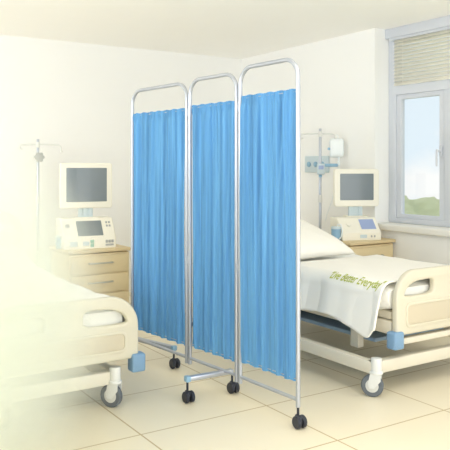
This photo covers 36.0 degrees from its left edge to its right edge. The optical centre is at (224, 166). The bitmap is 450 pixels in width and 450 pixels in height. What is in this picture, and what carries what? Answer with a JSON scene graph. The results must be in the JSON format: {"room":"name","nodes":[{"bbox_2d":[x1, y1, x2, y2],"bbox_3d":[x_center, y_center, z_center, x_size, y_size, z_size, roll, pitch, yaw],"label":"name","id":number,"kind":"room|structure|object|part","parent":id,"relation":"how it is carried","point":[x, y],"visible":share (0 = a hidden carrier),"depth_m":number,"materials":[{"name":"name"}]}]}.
{"room":"hospital room","nodes":[
{"label":"hospital room","id":0,"kind":"room"},
{"bbox_2d":[0,35,240,291],"bbox_3d":[-3.059,0.029,5.845,7.590,2.490,0.200,0,0,-33],"label":"wall","id":1,"kind":"structure","parent":0,"point":[74,96],"depth_m":6.76,"materials":[{"name":"paint"}]},
{"bbox_2d":[0,285,449,449],"bbox_3d":[-0.585,1.324,2.282,7.890,0.100,8.870,0,0,-33],"label":"floor","id":2,"kind":"structure","parent":0,"point":[412,409],"depth_m":3.66,"materials":[{"name":"tile"}]},
{"bbox_2d":[19,139,62,266],"bbox_3d":[-1.652,0.514,6.152,0.423,1.520,0.415,0,0,-25],"label":"stand","id":3,"kind":"object","parent":2,"relation":"on","point":[37,144],"visible":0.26,"depth_m":6.12,"materials":[{"name":"metal"}]},
{"bbox_2d":[34,152,44,161],"bbox_3d":[-1.643,-0.086,6.112,0.092,0.084,0.060,0,0,-33],"label":"clamp","id":4,"kind":"object","parent":3,"relation":"attached to","point":[39,156],"visible":1,"depth_m":6.08,"materials":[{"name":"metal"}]},
{"bbox_2d":[0,212,144,429],"bbox_3d":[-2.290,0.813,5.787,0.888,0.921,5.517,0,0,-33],"label":"hospital bed","id":5,"kind":"object","parent":2,"relation":"on","point":[91,333],"visible":0.84,"depth_m":3.52,"materials":[{"name":"beige plastic"}]},
{"bbox_3d":[-1.949,0.707,5.258,0.820,0.708,0.042,0,0,-33],"label":"headboard","id":6,"kind":"part","parent":5,"relation":"part of","materials":[{"name":"beige plastic"}]},
{"bbox_3d":[-1.375,1.116,4.367,0.635,0.070,2.040,0,0,-33],"label":"frame","id":7,"kind":"part","parent":5,"relation":"part of","materials":[{"name":"metal"}]},
{"bbox_3d":[-1.377,0.751,4.371,0.720,0.290,2.000,0,0,-33],"label":"mattress","id":8,"kind":"part","parent":5,"relation":"part of","materials":[{"name":"white fabric"}]},
{"bbox_3d":[-0.805,0.921,3.484,0.650,0.085,0.008,0,0,-33],"label":"inset panel","id":9,"kind":"part","parent":5,"relation":"part of","materials":[{"name":"beige plastic"}]},
{"bbox_2d":[0,267,124,321],"bbox_3d":[-1.196,0.860,4.089,0.850,0.343,1.307,0,0,-33],"label":"blanket","id":10,"kind":"object","parent":5,"relation":"on","point":[31,285],"visible":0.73,"depth_m":4.09,"materials":[{"name":"white fabric"}]},
{"bbox_3d":[-0.817,0.850,3.501,0.820,0.338,0.042,0,0,-33],"label":"footboard","id":11,"kind":"part","parent":5,"relation":"part of","materials":[{"name":"beige plastic"}]},
{"bbox_2d":[49,244,130,302],"bbox_3d":[-1.147,0.977,5.905,0.552,0.595,0.506,0,0,-33],"label":"base cabinet","id":12,"kind":"object","parent":2,"relation":"on","point":[105,271],"visible":0.57,"depth_m":5.74,"materials":[{"name":"brown wood"}]},
{"bbox_2d":[55,235,61,248],"bbox_3d":[-1.369,0.612,5.771,0.081,0.134,0.095,0,0,-33],"label":"canister","id":13,"kind":"object","parent":12,"relation":"on","point":[58,237],"visible":0.65,"depth_m":5.74,"materials":[{"name":"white plastic"}]},
{"bbox_2d":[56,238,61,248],"bbox_3d":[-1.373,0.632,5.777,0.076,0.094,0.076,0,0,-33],"label":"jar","id":14,"kind":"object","parent":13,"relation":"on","point":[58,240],"depth_m":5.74,"materials":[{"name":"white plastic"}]},
{"bbox_2d":[56,216,115,249],"bbox_3d":[-1.181,0.556,5.892,0.450,0.245,0.274,0,0,-27],"label":"console","id":15,"kind":"object","parent":12,"relation":"on","point":[76,233],"visible":1,"depth_m":5.80,"materials":[{"name":"beige plastic"}]},
{"bbox_2d":[59,163,111,217],"bbox_3d":[-1.195,0.203,5.937,0.450,0.475,0.115,0,0,-27],"label":"monitor","id":16,"kind":"object","parent":15,"relation":"on","point":[85,187],"visible":0.98,"depth_m":5.90,"materials":[{"name":"beige plastic"}]},
{"bbox_3d":[-1.191,0.432,5.930,0.200,0.010,0.100,0,0,-27],"label":"foot plate","id":17,"kind":"part","parent":16,"relation":"part of","materials":[{"name":"beige plastic"}]},
{"bbox_3d":[-1.031,0.803,5.726,0.494,0.144,0.018,0,0,-33],"label":"drawer","id":18,"kind":"part","parent":12,"relation":"part of","materials":[{"name":"brown wood"}]},
{"bbox_3d":[-1.031,0.962,5.726,0.494,0.144,0.018,0,0,-33],"label":"drawer","id":19,"kind":"part","parent":12,"relation":"part of","materials":[{"name":"brown wood"}]},
{"bbox_3d":[-1.018,0.791,5.706,0.214,0.013,0.032,0,0,-33],"label":"handle","id":20,"kind":"part","parent":12,"relation":"part of","materials":[{"name":"grey metal"}]},
{"bbox_3d":[-1.018,0.950,5.706,0.214,0.013,0.032,0,0,-33],"label":"handle","id":21,"kind":"part","parent":12,"relation":"part of","materials":[{"name":"grey metal"}]},
{"bbox_3d":[-1.031,1.120,5.726,0.494,0.144,0.018,0,0,-33],"label":"drawer","id":22,"kind":"part","parent":12,"relation":"part of","materials":[{"name":"brown wood"}]},
{"bbox_2d":[131,58,306,428],"bbox_3d":[-0.168,0.364,3.971,0.344,1.820,1.632,0,0,-33],"label":"folding screen","id":23,"kind":"object","parent":2,"relation":"on","point":[245,151],"visible":0.99,"depth_m":3.85,"materials":[{"name":"blue fabric"}]},
{"bbox_2d":[133,108,184,345],"bbox_3d":[-0.424,0.359,4.397,0.049,1.433,0.596,0,0,-40],"label":"curtain","id":24,"kind":"object","parent":23,"relation":"hanging from","point":[158,136],"depth_m":4.39,"materials":[{"name":"blue fabric"}]},
{"bbox_3d":[-0.424,0.329,4.396,0.023,1.690,0.645,0,0,-39],"label":"panel frame","id":25,"kind":"part","parent":23,"relation":"part of","materials":[{"name":"silver metal"}]},
{"bbox_3d":[-0.424,1.139,4.396,0.019,0.019,0.606,0,0,-39],"label":"rail","id":26,"kind":"part","parent":23,"relation":"part of","materials":[{"name":"silver metal"}]},
{"bbox_3d":[-0.072,1.139,3.959,0.019,0.019,0.419,0,0,-39],"label":"rail","id":27,"kind":"part","parent":23,"relation":"part of","materials":[{"name":"silver metal"}]},
{"bbox_3d":[-0.072,0.324,3.960,0.023,1.700,0.458,0,0,-39],"label":"panel frame","id":28,"kind":"part","parent":23,"relation":"part of","materials":[{"name":"silver metal"}]},
{"bbox_2d":[192,101,234,361],"bbox_3d":[-0.072,0.351,3.960,0.044,1.437,0.410,0,0,-38],"label":"curtain","id":29,"kind":"object","parent":23,"relation":"hanging from","point":[213,124],"depth_m":3.95,"materials":[{"name":"blue fabric"}]},
{"bbox_2d":[240,89,295,380],"bbox_3d":[0.221,0.335,3.577,0.044,1.445,0.439,0,0,-38],"label":"curtain","id":30,"kind":"object","parent":23,"relation":"hanging from","point":[267,120],"depth_m":3.58,"materials":[{"name":"blue fabric"}]},
{"bbox_3d":[0.220,1.139,3.577,0.019,0.019,0.448,0,0,-36],"label":"rail","id":31,"kind":"part","parent":23,"relation":"part of","materials":[{"name":"silver metal"}]},
{"bbox_3d":[0.220,0.314,3.577,0.023,1.720,0.487,0,0,-36],"label":"panel frame","id":32,"kind":"part","parent":23,"relation":"part of","materials":[{"name":"silver metal"}]},
{"bbox_2d":[300,129,335,229],"bbox_3d":[0.862,0.462,6.346,0.360,1.625,0.361,0,0,0],"label":"stand","id":33,"kind":"object","parent":2,"relation":"on","point":[319,133],"visible":0.32,"depth_m":6.32,"materials":[{"name":"metal"}]},
{"bbox_2d":[317,164,337,176],"bbox_3d":[0.929,0.032,6.298,0.190,0.125,0.071,0,0,0],"label":"pump","id":34,"kind":"object","parent":33,"relation":"attached to","point":[320,167],"visible":1,"depth_m":6.27,"materials":[{"name":"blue plastic"}]},
{"bbox_3d":[0.929,-0.016,6.298,0.190,0.030,0.040,0,0,0],"label":"clamp arm","id":35,"kind":"part","parent":34,"relation":"part of","materials":[{"name":"blue plastic"}]},
{"bbox_2d":[325,134,343,220],"bbox_3d":[1.002,0.097,6.330,0.171,0.796,0.048,0,0,0],"label":"bag","id":36,"kind":"object","parent":33,"relation":"hanging from","point":[336,146],"visible":0.97,"depth_m":6.31,"materials":[{"name":"white plastic"}]},
{"bbox_2d":[192,254,449,396],"bbox_3d":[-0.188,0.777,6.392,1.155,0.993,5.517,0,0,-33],"label":"hospital bed","id":37,"kind":"object","parent":2,"relation":"on","point":[412,309],"visible":0.38,"depth_m":4.01,"materials":[{"name":"beige plastic"}]},
{"bbox_3d":[0.736,1.116,4.977,1.115,0.070,2.040,0,0,-33],"label":"frame","id":38,"kind":"part","parent":37,"relation":"part of","materials":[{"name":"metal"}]},
{"bbox_2d":[300,219,355,259],"bbox_3d":[0.422,0.493,5.197,0.680,0.303,0.893,0,0,-33],"label":"pillow","id":39,"kind":"object","parent":37,"relation":"on","point":[315,242],"visible":0.25,"depth_m":4.93,"materials":[{"name":"white fabric"}]},
{"bbox_3d":[0.733,0.679,4.981,0.870,0.290,2.000,0,0,-33],"label":"mattress","id":40,"kind":"part","parent":37,"relation":"part of","materials":[{"name":"white fabric"}]},
{"bbox_2d":[300,254,441,337],"bbox_3d":[1.034,0.804,4.517,1.071,0.323,0.897,0,0,-33],"label":"blanket","id":41,"kind":"object","parent":37,"relation":"on","point":[349,290],"visible":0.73,"depth_m":4.22,"materials":[{"name":"white fabric"}]},
{"bbox_2d":[300,310,443,341],"bbox_3d":[0.736,1.039,4.977,0.620,0.025,1.560,0,0,-33],"label":"frame","id":42,"kind":"object","parent":37,"relation":"on","point":[319,320],"depth_m":4.52,"materials":[{"name":"beige plastic"}]},
{"bbox_3d":[0.735,0.942,4.979,0.805,0.130,2.077,0,0,-33],"label":"frame","id":43,"kind":"part","parent":37,"relation":"part of","materials":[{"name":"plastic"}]},
{"bbox_3d":[1.294,0.767,4.112,0.820,0.363,0.042,0,0,-33],"label":"footboard","id":44,"kind":"part","parent":37,"relation":"part of","materials":[{"name":"beige plastic"}]},
{"bbox_3d":[1.305,0.839,4.094,0.650,0.110,0.008,0,0,-33],"label":"inset panel","id":45,"kind":"part","parent":37,"relation":"part of","materials":[{"name":"beige plastic"}]},
{"bbox_2d":[340,237,395,256],"bbox_3d":[1.108,0.942,5.901,0.517,0.665,0.496,0,0,-33],"label":"base cabinet","id":46,"kind":"object","parent":2,"relation":"on","point":[384,247],"visible":0.18,"depth_m":5.73,"materials":[{"name":"brown wood"}]},
{"bbox_2d":[331,224,342,239],"bbox_3d":[0.924,0.538,5.738,0.086,0.142,0.101,0,0,-33],"label":"canister","id":47,"kind":"object","parent":46,"relation":"on","point":[335,230],"visible":0.85,"depth_m":5.71,"materials":[{"name":"blue plastic"}]},
{"bbox_2d":[330,217,380,240],"bbox_3d":[1.109,0.520,5.886,0.360,0.178,0.255,0,0,-16],"label":"console","id":48,"kind":"object","parent":46,"relation":"on","point":[354,228],"visible":0.99,"depth_m":5.80,"materials":[{"name":"beige plastic"}]},
{"bbox_2d":[333,169,378,216],"bbox_3d":[1.132,0.226,6.019,0.400,0.420,0.115,0,0,-9],"label":"monitor","id":49,"kind":"object","parent":48,"relation":"on","point":[353,189],"visible":0.98,"depth_m":5.98,"materials":[{"name":"beige plastic"}]},
{"bbox_3d":[1.133,0.427,6.011,0.200,0.010,0.100,0,0,-9],"label":"foot plate","id":50,"kind":"part","parent":49,"relation":"part of","materials":[{"name":"beige plastic"}]},
{"bbox_3d":[1.221,0.745,5.726,0.459,0.168,0.018,0,0,-33],"label":"drawer","id":51,"kind":"part","parent":46,"relation":"part of","materials":[{"name":"brown wood"}]},
{"bbox_2d":[0,0,449,58],"bbox_3d":[-0.585,-1.276,2.282,7.890,0.120,8.870,0,0,-33],"label":"ceiling","id":52,"kind":"structure","parent":0,"point":[237,29],"depth_m":5.79,"materials":[{"name":"paint"}]},
{"bbox_2d":[241,28,449,264],"bbox_3d":[2.606,0.029,4.338,0.300,2.490,8.870,0,0,-33],"label":"wall","id":53,"kind":"structure","parent":0,"point":[344,80],"depth_m":6.41,"materials":[{"name":"paint"}]},
{"bbox_2d":[305,156,328,172],"bbox_3d":[0.883,-0.026,6.696,0.040,0.160,0.340,0,0,-33],"label":"wall panel","id":54,"kind":"object","parent":53,"relation":"attached to","point":[311,162],"visible":0.7,"depth_m":6.71,"materials":[{"name":"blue plastic"}]},
{"bbox_2d":[377,222,449,236],"bbox_3d":[2.018,0.516,5.095,0.222,0.055,2.440,0,0,-33],"label":"windowsill","id":55,"kind":"structure","parent":53,"relation":"attached to","point":[385,226],"depth_m":5.67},
{"bbox_2d":[385,15,449,39],"bbox_3d":[2.137,-1.173,5.178,0.178,0.085,2.390,0,0,-33],"label":"trim","id":56,"kind":"structure","parent":53,"relation":"attached to","point":[440,22],"depth_m":5.81,"materials":[{"name":"paint"}]},
{"bbox_2d":[389,32,449,226],"bbox_3d":[2.109,-0.321,5.160,0.138,1.620,2.390,0,0,-33],"label":"window","id":57,"kind":"structure","parent":53,"relation":"in","point":[441,88],"depth_m":5.97,"materials":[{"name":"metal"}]},
{"bbox_2d":[389,26,449,85],"bbox_3d":[2.083,-0.920,5.143,0.040,0.422,2.300,0,0,-33],"label":"window blind","id":58,"kind":"object","parent":57,"relation":"attached to","point":[444,76],"visible":1,"depth_m":5.80,"materials":[{"name":"fabric"}]},
{"bbox_3d":[2.083,-1.119,5.143,0.040,0.024,2.300,0,0,-33],"label":"head rail","id":59,"kind":"part","parent":58,"relation":"part of","materials":[{"name":"plastic"}]},
{"bbox_3d":[2.089,-0.715,5.133,0.026,0.012,2.230,0,0,-33],"label":"rail","id":60,"kind":"part","parent":58,"relation":"part of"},
{"bbox_3d":[1.669,-0.093,5.888,0.048,1.075,0.520,0,0,-33],"label":"sash","id":61,"kind":"part","parent":57,"relation":"part of","materials":[{"name":"plastic"}]},
{"bbox_3d":[1.744,-0.089,5.657,0.064,0.170,0.022,0,0,-33],"label":"handle","id":62,"kind":"part","parent":57,"relation":"part of","materials":[{"name":"metal"}]},
{"label":"outside","id":63,"kind":"structure","parent":0,"visible":0},
{"bbox_3d":[9.662,2.824,26.451,35.100,0.100,46.000,0,0,-33],"label":"ground","id":64,"kind":"structure","parent":63,"visible":0},
{"bbox_2d":[405,195,449,227],"bbox_3d":[3.148,1.598,11.971,2.286,2.352,2.195,0,0,-33],"label":"bush","id":65,"kind":"object","parent":64,"relation":"on","point":[429,206],"visible":0.08,"depth_m":11.59,"materials":[{"name":"green plant"}]}
]}

